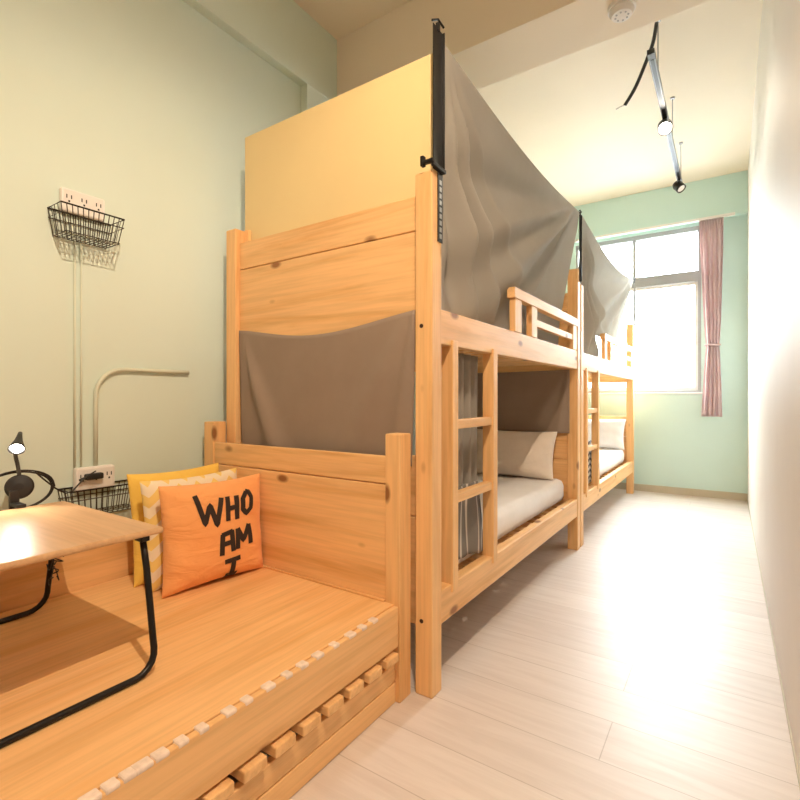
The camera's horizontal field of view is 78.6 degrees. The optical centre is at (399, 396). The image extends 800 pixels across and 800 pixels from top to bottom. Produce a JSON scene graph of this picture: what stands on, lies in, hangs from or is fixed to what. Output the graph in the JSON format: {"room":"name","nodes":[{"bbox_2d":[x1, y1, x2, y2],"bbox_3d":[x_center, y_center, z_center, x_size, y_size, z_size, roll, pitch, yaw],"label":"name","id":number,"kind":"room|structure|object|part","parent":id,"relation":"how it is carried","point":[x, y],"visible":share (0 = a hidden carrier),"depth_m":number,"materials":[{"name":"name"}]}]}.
{"room":"dormitory","nodes":[
{"label":"dormitory","id":0,"kind":"room"},
{"bbox_2d":[0,0,415,518],"bbox_3d":[-0.549,-0.605,3.059,0.100,3.310,7.870,0,0,34],"label":"wall","id":1,"kind":"structure","parent":0,"point":[148,109],"depth_m":2.04,"materials":[{"name":"green paint"}]},
{"bbox_2d":[73,241,75,467],"bbox_3d":[-1.262,-0.166,1.896,0.008,0.879,0.008,0,0,-34],"label":"conduit","id":2,"kind":"object","parent":1,"relation":"attached to","point":[74,242],"visible":1,"depth_m":1.89,"materials":[{"name":"beige plastic"}]},
{"bbox_2d":[80,242,81,466],"bbox_3d":[-1.249,-0.166,1.915,0.008,0.879,0.008,0,0,34],"label":"conduit","id":3,"kind":"object","parent":1,"relation":"attached to","point":[80,242],"visible":1,"depth_m":1.91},
{"bbox_2d":[59,187,104,221],"bbox_3d":[-1.241,-0.750,1.912,0.028,0.090,0.157,0,0,34],"label":"power outlet","id":4,"kind":"object","parent":1,"relation":"attached to","point":[65,194],"visible":0.88,"depth_m":1.90,"materials":[{"name":"white plastic"}]},
{"bbox_2d":[47,200,124,248],"bbox_3d":[-1.204,-0.655,1.883,0.115,0.104,0.226,0,0,34],"label":"wire basket","id":5,"kind":"object","parent":1,"relation":"attached to","point":[60,201],"visible":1,"depth_m":1.87,"materials":[{"name":"black metal"}]},
{"bbox_2d":[73,464,114,490],"bbox_3d":[-1.215,0.320,1.944,0.035,0.090,0.145,0,0,34],"label":"power outlet","id":6,"kind":"object","parent":1,"relation":"attached to","point":[108,470],"visible":0.71,"depth_m":1.93,"materials":[{"name":"white plastic"}]},
{"bbox_2d":[79,472,103,480],"bbox_3d":[-1.204,0.310,1.904,0.026,0.025,0.089,0,0,34],"label":"power adapter","id":7,"kind":"object","parent":6,"relation":"attached to","point":[99,475],"visible":0.85,"depth_m":1.91,"materials":[{"name":"black plastic"}]},
{"bbox_2d":[58,479,130,512],"bbox_3d":[-1.175,0.400,1.932,0.110,0.104,0.273,0,0,34],"label":"wire basket","id":8,"kind":"object","parent":1,"relation":"attached to","point":[107,508],"visible":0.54,"depth_m":1.92,"materials":[{"name":"black metal"}]},
{"bbox_2d":[93,367,189,465],"bbox_3d":[-1.106,0.075,2.118,0.016,0.398,0.414,0,0,34],"label":"conduit pipe","id":9,"kind":"object","parent":1,"relation":"attached to","point":[101,379],"visible":1,"depth_m":1.96,"materials":[{"name":"beige plastic"}]},
{"bbox_2d":[182,0,336,111],"bbox_3d":[-1.490,-0.605,1.517,0.054,3.310,4.060,0,0,34],"label":"ceiling beam","id":10,"kind":"structure","parent":1,"relation":"attached to","point":[280,32],"depth_m":2.74,"materials":[{"name":"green paint"}]},
{"bbox_2d":[337,0,711,95],"bbox_3d":[0.599,-2.053,2.639,2.275,0.415,0.350,0,0,34],"label":"beam","id":11,"kind":"structure","parent":1,"relation":"attached to","point":[492,41],"depth_m":2.61,"materials":[{"name":"paint"}]},
{"bbox_2d":[608,0,635,22],"bbox_3d":[1.047,-1.820,2.308,0.124,0.049,0.124,0,0,34],"label":"smoke detector","id":12,"kind":"object","parent":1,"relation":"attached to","point":[619,11],"visible":1,"depth_m":2.28,"materials":[{"name":"white plastic"}]},
{"bbox_2d":[227,488,799,799],"bbox_3d":[0.437,1.100,2.398,2.475,0.100,7.870,0,0,34],"label":"floor","id":13,"kind":"structure","parent":0,"point":[638,661],"depth_m":1.81,"materials":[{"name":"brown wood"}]},
{"bbox_2d":[0,421,410,799],"bbox_3d":[-1.031,0.583,1.118,1.114,0.935,2.209,0,0,34],"label":"daybed","id":14,"kind":"object","parent":13,"relation":"on","point":[245,659],"visible":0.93,"depth_m":1.45,"materials":[{"name":"brown wood"}]},
{"bbox_3d":[-1.498,0.703,1.388,0.025,0.305,2.137,0,0,34],"label":"rail","id":15,"kind":"part","parent":14,"relation":"part of","materials":[{"name":"brown wood"}]},
{"bbox_2d":[0,501,162,748],"bbox_3d":[-1.032,0.532,1.271,0.687,0.364,0.522,0,0,34],"label":"desk","id":16,"kind":"object","parent":14,"relation":"on","point":[29,535],"visible":0.99,"depth_m":1.27,"materials":[{"name":"brown wood"}]},
{"bbox_3d":[-1.279,0.541,1.439,0.090,0.347,0.462,0,0,34],"label":"leg","id":17,"kind":"part","parent":16,"relation":"part of","materials":[{"name":"black metal"}]},
{"bbox_2d":[0,432,95,510],"bbox_3d":[-1.197,0.250,1.681,0.156,0.273,0.376,0,0,30],"label":"lamp","id":18,"kind":"object","parent":16,"relation":"attached to","point":[17,487],"visible":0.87,"depth_m":1.58,"materials":[{"name":"black plastic"}]},
{"bbox_3d":[-1.224,0.149,1.577,0.045,0.071,0.080,0,0,-15],"label":"lamp shade","id":19,"kind":"part","parent":18,"relation":"part of","materials":[{"name":"black plastic"}]},
{"bbox_3d":[-1.219,0.163,1.556,0.029,0.029,0.031,0,0,34],"label":"bulb","id":20,"kind":"part","parent":18,"relation":"part of","materials":[{"name":"white glass"}]},
{"bbox_2d":[46,556,63,585],"bbox_3d":[-1.136,0.523,1.617,0.062,0.191,0.057,0,0,34],"label":"coiled cable","id":21,"kind":"object","parent":16,"relation":"attached to","point":[52,560],"visible":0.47,"depth_m":1.62,"materials":[{"name":"black plastic"}]},
{"bbox_2d":[127,462,218,587],"bbox_3d":[-0.906,0.505,2.014,0.119,0.422,0.405,0,0,34],"label":"cushion","id":22,"kind":"object","parent":14,"relation":"on","point":[137,513],"visible":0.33,"depth_m":1.86,"materials":[{"name":"yellow fabric"}]},
{"bbox_2d":[140,468,236,591],"bbox_3d":[-0.818,0.513,1.955,0.113,0.408,0.425,0,0,34],"label":"cushion","id":23,"kind":"object","parent":14,"relation":"on","point":[150,498],"visible":0.32,"depth_m":1.80,"materials":[{"name":"fabric"}]},
{"bbox_2d":[158,473,262,597],"bbox_3d":[-0.718,0.518,1.900,0.123,0.398,0.427,0,0,40],"label":"cushion","id":24,"kind":"object","parent":14,"relation":"on","point":[212,531],"visible":1,"depth_m":1.83,"materials":[{"name":"orange fabric"}]},
{"bbox_3d":[-0.869,0.583,2.297,0.070,0.935,0.070,0,0,34],"label":"post","id":25,"kind":"part","parent":14,"relation":"part of","materials":[{"name":"brown wood"}]},
{"bbox_3d":[-0.608,0.786,0.791,0.018,0.138,2.137,0,0,34],"label":"rail","id":26,"kind":"part","parent":14,"relation":"part of","materials":[{"name":"brown wood"}]},
{"bbox_3d":[-0.445,0.257,1.994,0.971,0.097,0.025,0,0,34],"label":"headboard","id":27,"kind":"part","parent":14,"relation":"part of","materials":[{"name":"brown wood"}]},
{"bbox_3d":[-0.445,0.579,1.994,0.971,0.542,0.025,0,0,34],"label":"headboard","id":28,"kind":"part","parent":14,"relation":"part of","materials":[{"name":"brown wood"}]},
{"bbox_3d":[-0.621,0.947,0.800,0.022,0.062,2.137,0,0,34],"label":"board","id":29,"kind":"part","parent":14,"relation":"part of","materials":[{"name":"brown wood"}]},
{"bbox_3d":[-0.456,0.711,1.978,0.971,0.008,0.011,0,0,34],"label":"headboard trim","id":30,"kind":"part","parent":14,"relation":"part of","materials":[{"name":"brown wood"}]},
{"bbox_3d":[-0.619,1.014,0.799,0.022,0.068,2.137,0,0,34],"label":"board","id":31,"kind":"part","parent":14,"relation":"part of","materials":[{"name":"brown wood"}]},
{"bbox_3d":[-0.007,0.589,1.719,0.063,0.922,0.070,0,0,34],"label":"post","id":32,"kind":"part","parent":14,"relation":"part of","materials":[{"name":"brown wood"}]},
{"bbox_2d":[226,18,581,698],"bbox_3d":[0.214,-0.143,2.849,1.146,2.386,2.070,0,0,34],"label":"bunk bed","id":33,"kind":"object","parent":13,"relation":"on","point":[370,265],"visible":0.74,"depth_m":1.96,"materials":[{"name":"brown wood"}]},
{"bbox_3d":[-0.779,0.130,2.334,0.070,1.840,0.070,0,0,34],"label":"post","id":34,"kind":"part","parent":33,"relation":"part of","materials":[{"name":"brown wood"}]},
{"bbox_2d":[239,310,415,465],"bbox_3d":[-0.358,-0.031,2.010,0.982,0.562,0.036,0,0,34],"label":"cloth","id":35,"kind":"object","parent":33,"relation":"attached to","point":[345,390],"visible":0.9,"depth_m":1.96,"materials":[{"name":"grey fabric"}]},
{"bbox_2d":[245,53,436,239],"bbox_3d":[-0.300,-0.990,2.068,1.066,0.520,0.018,0,0,34],"label":"board","id":36,"kind":"object","parent":33,"relation":"attached to","point":[361,148],"visible":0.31,"depth_m":2.01,"materials":[{"name":"yellow wood"}]},
{"bbox_3d":[0.102,0.130,1.744,0.070,1.840,0.070,0,0,34],"label":"post","id":37,"kind":"part","parent":33,"relation":"part of","materials":[{"name":"brown wood"}]},
{"bbox_2d":[458,353,477,487],"bbox_3d":[0.244,0.182,2.070,0.046,0.735,0.392,0,0,34],"label":"privacy curtain","id":38,"kind":"object","parent":33,"relation":"hanging from","point":[467,364],"visible":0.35,"depth_m":2.13,"materials":[{"name":"grey fabric"}]},
{"bbox_2d":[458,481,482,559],"bbox_3d":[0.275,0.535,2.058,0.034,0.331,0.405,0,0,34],"label":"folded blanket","id":39,"kind":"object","parent":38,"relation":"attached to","point":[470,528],"visible":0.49,"depth_m":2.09,"materials":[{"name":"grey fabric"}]},
{"bbox_3d":[0.660,0.758,2.562,0.046,0.120,1.910,0,0,34],"label":"rail","id":40,"kind":"part","parent":33,"relation":"part of","materials":[{"name":"brown wood"}]},
{"bbox_3d":[0.660,-0.253,2.562,0.046,0.126,1.910,0,0,34],"label":"rail","id":41,"kind":"part","parent":33,"relation":"part of","materials":[{"name":"brown wood"}]},
{"bbox_2d":[441,45,579,344],"bbox_3d":[0.659,-0.782,2.582,0.155,0.976,1.927,0,0,34],"label":"privacy curtain","id":42,"kind":"object","parent":33,"relation":"hanging from","point":[505,226],"visible":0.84,"depth_m":2.18,"materials":[{"name":"grey fabric"}]},
{"bbox_2d":[458,473,563,563],"bbox_3d":[0.233,0.640,2.854,0.928,0.156,1.880,0,0,34],"label":"mattress","id":43,"kind":"object","parent":33,"relation":"on","point":[520,499],"visible":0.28,"depth_m":2.88,"materials":[{"name":"white fabric"}]},
{"bbox_2d":[477,429,556,479],"bbox_3d":[0.798,0.398,3.469,0.599,0.322,0.219,0,0,34],"label":"pillow","id":44,"kind":"object","parent":43,"relation":"on","point":[519,453],"visible":0.68,"depth_m":3.36,"materials":[{"name":"fabric"}]},
{"bbox_2d":[477,370,569,432],"bbox_3d":[0.744,0.031,3.628,0.995,0.438,0.036,0,0,34],"label":"cloth","id":45,"kind":"object","parent":33,"relation":"attached to","point":[530,401],"visible":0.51,"depth_m":3.50,"materials":[{"name":"fabric"}]},
{"bbox_3d":[1.205,0.085,3.388,0.070,1.930,0.070,0,0,34],"label":"post","id":46,"kind":"part","parent":33,"relation":"part of","materials":[{"name":"brown wood"}]},
{"bbox_2d":[562,278,634,546],"bbox_3d":[1.451,-0.123,4.694,1.144,2.346,2.326,0,0,34],"label":"bunk bed","id":47,"kind":"object","parent":13,"relation":"on","point":[594,370],"visible":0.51,"depth_m":4.02,"materials":[{"name":"brown wood"}]},
{"bbox_3d":[1.258,0.130,3.467,0.070,1.840,0.070,0,0,34],"label":"post","id":48,"kind":"part","parent":47,"relation":"part of","materials":[{"name":"brown wood"}]},
{"bbox_2d":[578,216,633,356],"bbox_3d":[1.875,-0.782,4.372,0.154,0.976,2.250,0,0,35],"label":"privacy curtain","id":49,"kind":"object","parent":47,"relation":"hanging from","point":[607,289],"visible":0.89,"depth_m":3.94,"materials":[{"name":"grey fabric"}]},
{"bbox_2d":[588,448,623,482],"bbox_3d":[1.464,0.640,4.689,0.928,0.155,2.140,0,0,34],"label":"mattress","id":50,"kind":"object","parent":47,"relation":"on","point":[609,458],"visible":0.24,"depth_m":4.81,"materials":[{"name":"white fabric"}]},
{"bbox_2d":[588,419,625,449],"bbox_3d":[2.150,0.400,5.378,0.599,0.318,0.205,0,0,34],"label":"pillow","id":51,"kind":"object","parent":50,"relation":"on","point":[611,431],"visible":0.45,"depth_m":5.25,"materials":[{"name":"white fabric"}]},
{"bbox_3d":[2.073,-0.220,5.635,0.990,0.120,0.025,0,0,34],"label":"rail","id":52,"kind":"part","parent":47,"relation":"part of","materials":[{"name":"brown wood"}]},
{"bbox_3d":[1.892,0.758,4.399,0.046,0.120,2.185,0,0,34],"label":"rail","id":53,"kind":"part","parent":47,"relation":"part of","materials":[{"name":"brown wood"}]},
{"bbox_3d":[1.892,-0.253,4.399,0.046,0.126,2.185,0,0,34],"label":"rail","id":54,"kind":"part","parent":47,"relation":"part of","materials":[{"name":"brown wood"}]},
{"bbox_3d":[2.514,0.130,5.340,0.070,1.840,0.070,0,0,34],"label":"post","id":55,"kind":"part","parent":47,"relation":"part of","materials":[{"name":"brown wood"}]},
{"bbox_3d":[1.389,0.182,3.776,0.047,0.735,0.382,0,0,34],"label":"privacy curtain","id":56,"kind":"object","parent":47,"relation":"hanging from","visible":0},
{"bbox_2d":[588,440,590,481],"bbox_3d":[1.471,0.525,3.842,0.034,0.351,0.541,0,0,34],"label":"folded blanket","id":57,"kind":"object","parent":56,"relation":"attached to","point":[589,442],"visible":0.09,"depth_m":3.88,"materials":[{"name":"fabric"}]},
{"bbox_2d":[293,0,762,206],"bbox_3d":[0.437,-2.310,2.398,2.475,0.100,7.870,0,0,34],"label":"ceiling","id":58,"kind":"structure","parent":0,"point":[562,113],"depth_m":3.73,"materials":[{"name":"paint"}]},
{"bbox_2d":[616,22,658,109],"bbox_3d":[1.471,-2.040,3.034,0.029,0.385,0.290,0,0,-27],"label":"cable","id":59,"kind":"object","parent":58,"relation":"hanging from","point":[655,23],"visible":0.91,"depth_m":2.99,"materials":[{"name":"black plastic"}]},
{"bbox_2d":[647,20,685,192],"bbox_3d":[1.942,-2.011,3.526,0.104,0.496,2.020,0,0,34],"label":"track light","id":60,"kind":"object","parent":58,"relation":"hanging from","point":[665,126],"visible":0.99,"depth_m":3.27,"materials":[{"name":"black metal"}]},
{"bbox_3d":[1.544,-2.086,2.926,0.032,0.347,0.031,0,0,34],"label":"hanging rod","id":61,"kind":"part","parent":60,"relation":"part of","materials":[{"name":"grey metal"}]},
{"bbox_3d":[2.056,-2.086,3.690,0.032,0.347,0.031,0,0,34],"label":"hanging rod","id":62,"kind":"part","parent":60,"relation":"part of","materials":[{"name":"grey metal"}]},
{"bbox_3d":[2.496,-2.086,4.346,0.032,0.347,0.031,0,0,34],"label":"hanging rod","id":63,"kind":"part","parent":60,"relation":"part of","materials":[{"name":"grey metal"}]},
{"bbox_2d":[565,214,747,493],"bbox_3d":[2.596,-0.605,5.616,2.275,3.310,0.120,0,0,34],"label":"wall","id":64,"kind":"structure","parent":0,"point":[675,445],"depth_m":5.13,"materials":[{"name":"green paint"}]},
{"bbox_2d":[576,226,701,393],"bbox_3d":[2.661,-0.922,5.543,1.305,1.785,0.108,0,0,34],"label":"window","id":65,"kind":"structure","parent":64,"relation":"in","point":[688,278],"depth_m":5.37,"materials":[{"name":"metal"}]},
{"bbox_3d":[2.412,-0.651,5.706,0.630,1.158,0.025,0,0,34],"label":"sash","id":66,"kind":"part","parent":65,"relation":"part of","materials":[{"name":"white glass"}]},
{"bbox_3d":[2.639,-0.040,5.511,1.305,0.020,0.030,0,0,34],"label":"sill","id":67,"kind":"part","parent":65,"relation":"part of","materials":[{"name":"white plastic"}]},
{"bbox_3d":[2.921,-0.651,5.401,0.635,1.158,0.025,0,0,34],"label":"sash","id":68,"kind":"part","parent":65,"relation":"part of","materials":[{"name":"white glass"}]},
{"bbox_2d":[575,212,734,242],"bbox_3d":[2.658,-1.831,5.346,1.660,0.026,0.030,0,0,34],"label":"rail","id":69,"kind":"object","parent":64,"relation":"attached to","point":[732,213],"visible":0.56,"depth_m":5.22,"materials":[{"name":"white plastic"}]},
{"bbox_2d":[699,217,723,416],"bbox_3d":[3.179,-0.807,4.995,0.212,2.015,0.080,0,0,38],"label":"window curtain","id":70,"kind":"object","parent":69,"relation":"hanging from","point":[711,231],"visible":1,"depth_m":4.98,"materials":[{"name":"pink fabric"}]},
{"bbox_2d":[575,170,747,242],"bbox_3d":[2.540,-2.053,5.533,2.275,0.415,0.080,0,0,34],"label":"beam","id":71,"kind":"structure","parent":64,"relation":"attached to","point":[728,193],"depth_m":5.25,"materials":[{"name":"paint"}]},
{"bbox_2d":[614,482,747,500],"bbox_3d":[2.559,1.012,5.561,2.274,0.075,0.012,0,0,34],"label":"baseboard","id":72,"kind":"structure","parent":64,"relation":"attached to","point":[638,487],"depth_m":5.21,"materials":[{"name":"beige wood"}]},
{"bbox_2d":[748,0,799,771],"bbox_3d":[1.423,-0.605,1.736,0.100,3.310,7.870,0,0,34],"label":"wall","id":73,"kind":"structure","parent":0,"point":[774,154],"depth_m":1.92,"materials":[{"name":"white paint"}]},
{"bbox_2d":[747,501,799,788],"bbox_3d":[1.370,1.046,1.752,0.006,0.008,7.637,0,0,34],"label":"baseboard","id":74,"kind":"structure","parent":73,"relation":"attached to","point":[777,662],"depth_m":1.80,"materials":[{"name":"beige wood"}]},
{"label":"outside","id":75,"kind":"structure","parent":0,"visible":0},
{"bbox_2d":[588,342,694,387],"bbox_3d":[7.240,3.850,14.385,14.000,10.400,4.040,0,0,34],"label":"building","id":76,"kind":"structure","parent":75,"point":[670,364],"depth_m":12.38,"materials":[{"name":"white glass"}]}
]}

